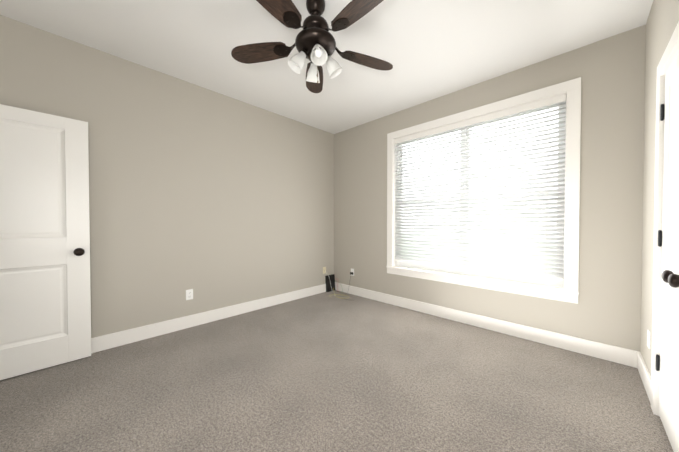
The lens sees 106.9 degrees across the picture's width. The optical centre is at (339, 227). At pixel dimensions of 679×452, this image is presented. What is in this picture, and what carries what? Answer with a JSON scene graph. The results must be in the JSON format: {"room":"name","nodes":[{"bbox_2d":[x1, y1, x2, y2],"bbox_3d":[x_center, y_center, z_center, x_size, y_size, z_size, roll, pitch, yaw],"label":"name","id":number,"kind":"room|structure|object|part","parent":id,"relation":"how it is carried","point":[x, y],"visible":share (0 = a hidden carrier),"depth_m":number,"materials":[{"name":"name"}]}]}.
{"room":"empty bedroom","nodes":[
{"label":"empty bedroom","id":0,"kind":"room"},
{"bbox_2d":[0,15,333,337],"bbox_3d":[-1.510,-0.252,3.115,0.150,2.744,3.900,1,1,44],"label":"wall","id":1,"kind":"structure","parent":0,"point":[213,200],"depth_m":2.73,"materials":[{"name":"beige paint"}]},
{"bbox_2d":[0,104,90,379],"bbox_3d":[-2.472,0.111,1.895,0.171,2.030,0.846,1,1,44],"label":"entry door","id":2,"kind":"structure","parent":1,"relation":"in","point":[45,306],"depth_m":2.00,"materials":[{"name":"white paint"}]},
{"bbox_3d":[-2.213,0.206,2.164,0.171,0.068,0.100,1,1,44],"label":"knob","id":3,"kind":"part","parent":2,"relation":"part of","materials":[{"name":"black metal"}]},
{"bbox_2d":[186,289,192,299],"bbox_3d":[-1.687,0.754,2.834,0.008,0.114,0.070,1,1,44],"label":"electrical outlet","id":4,"kind":"object","parent":1,"relation":"attached to","point":[189,294],"visible":1,"depth_m":2.83,"materials":[{"name":"white plastic"}]},
{"bbox_2d":[91,284,325,352],"bbox_3d":[-1.451,1.053,3.077,0.015,0.135,3.900,1,1,44],"label":"baseboard","id":5,"kind":"structure","parent":1,"relation":"attached to","point":[109,341],"depth_m":2.83,"materials":[{"name":"white paint"}]},
{"bbox_2d":[0,0,652,133],"bbox_3d":[-0.612,-1.649,1.387,3.816,0.100,5.400,1,1,44],"label":"ceiling","id":6,"kind":"structure","parent":0,"point":[428,50],"depth_m":2.16,"materials":[{"name":"white paint"}]},
{"bbox_2d":[231,0,392,92],"bbox_3d":[-0.142,-1.324,1.757,1.222,0.562,1.259,1,1,44],"label":"fan","id":7,"kind":"object","parent":6,"relation":"hanging from","point":[315,43],"visible":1,"depth_m":1.75,"materials":[{"name":"brown wood"}]},
{"bbox_2d":[0,290,672,451],"bbox_3d":[-0.612,1.194,1.429,3.816,0.100,5.400,1,1,44],"label":"floor","id":8,"kind":"structure","parent":0,"point":[324,372],"depth_m":1.74,"materials":[{"name":"carpet"}]},
{"bbox_2d":[325,272,352,299],"bbox_3d":[0.004,0.923,4.109,0.662,0.373,0.374,1,1,44],"label":"router","id":9,"kind":"object","parent":8,"relation":"on","point":[330,281],"visible":1,"depth_m":4.33,"materials":[{"name":"black plastic"}]},
{"bbox_2d":[334,25,645,351],"bbox_3d":[1.216,-0.255,3.292,3.816,2.744,0.150,1,1,44],"label":"wall","id":10,"kind":"structure","parent":0,"point":[610,72],"depth_m":2.26,"materials":[{"name":"beige paint"}]},
{"bbox_2d":[386,77,580,303],"bbox_3d":[1.474,-0.338,3.016,2.038,2.027,0.181,1,1,44],"label":"window frame","id":11,"kind":"structure","parent":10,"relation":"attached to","point":[564,98],"depth_m":2.76,"materials":[{"name":"white paint"}]},
{"bbox_3d":[1.516,-0.348,3.058,1.710,1.688,0.034,1,1,44],"label":"glass","id":12,"kind":"part","parent":11,"relation":"part of","materials":[{"name":"glass"}]},
{"bbox_2d":[335,282,636,367],"bbox_3d":[1.158,1.050,3.252,3.486,0.135,0.015,1,1,44],"label":"baseboard","id":13,"kind":"structure","parent":10,"relation":"attached to","point":[620,355],"depth_m":2.61,"materials":[{"name":"white paint"}]},
{"bbox_2d":[640,0,678,374],"bbox_3d":[1.121,-0.215,0.563,0.150,2.744,3.900,1,1,44],"label":"wall","id":14,"kind":"structure","parent":0,"point":[662,21],"depth_m":1.79,"materials":[{"name":"beige paint"}]},
{"bbox_2d":[637,351,650,403],"bbox_3d":[1.062,1.088,0.639,0.015,0.135,3.900,1,1,44],"label":"baseboard","id":15,"kind":"structure","parent":14,"relation":"attached to","point":[645,375],"depth_m":1.80,"materials":[{"name":"white paint"}]},
{"bbox_2d":[647,329,649,348],"bbox_3d":[2.159,0.779,1.760,0.008,0.114,0.070,1,1,44],"label":"electrical outlet","id":16,"kind":"object","parent":14,"relation":"attached to","point":[648,338],"visible":1,"depth_m":1.75,"materials":[{"name":"white plastic"}]},
{"bbox_2d":[651,21,678,416],"bbox_3d":[1.588,0.079,1.062,0.169,2.142,1.313,1,1,44],"label":"trim","id":17,"kind":"structure","parent":14,"relation":"attached to","point":[671,51],"depth_m":1.52,"materials":[{"name":"white paint"}]},
{"bbox_2d":[656,52,678,451],"bbox_3d":[1.732,0.119,1.327,0.103,2.030,0.577,1,1,44],"label":"closet door leaf","id":18,"kind":"structure","parent":14,"relation":"in","point":[667,362],"depth_m":1.39,"materials":[{"name":"white paint"}]},
{"bbox_3d":[1.560,0.231,1.177,0.068,0.068,0.068,1,1,44],"label":"knob","id":19,"kind":"part","parent":18,"relation":"part of","materials":[{"name":"black metal"}]},
{"bbox_2d":[668,274,678,287],"bbox_3d":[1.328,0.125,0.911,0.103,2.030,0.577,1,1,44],"label":"door knob","id":20,"kind":"structure","parent":18,"relation":"attached to","point":[673,280],"depth_m":1.09,"materials":[{"name":"black metal"}]},
{"label":"outside","id":21,"kind":"structure","parent":0,"visible":0},
{"bbox_2d":[401,107,560,287],"bbox_3d":[2.730,-0.401,4.503,12.000,9.000,0.001,1,1,44],"label":"sky","id":22,"kind":"structure","parent":21,"point":[531,122],"depth_m":4.51,"materials":[{"name":"white"}]}
]}

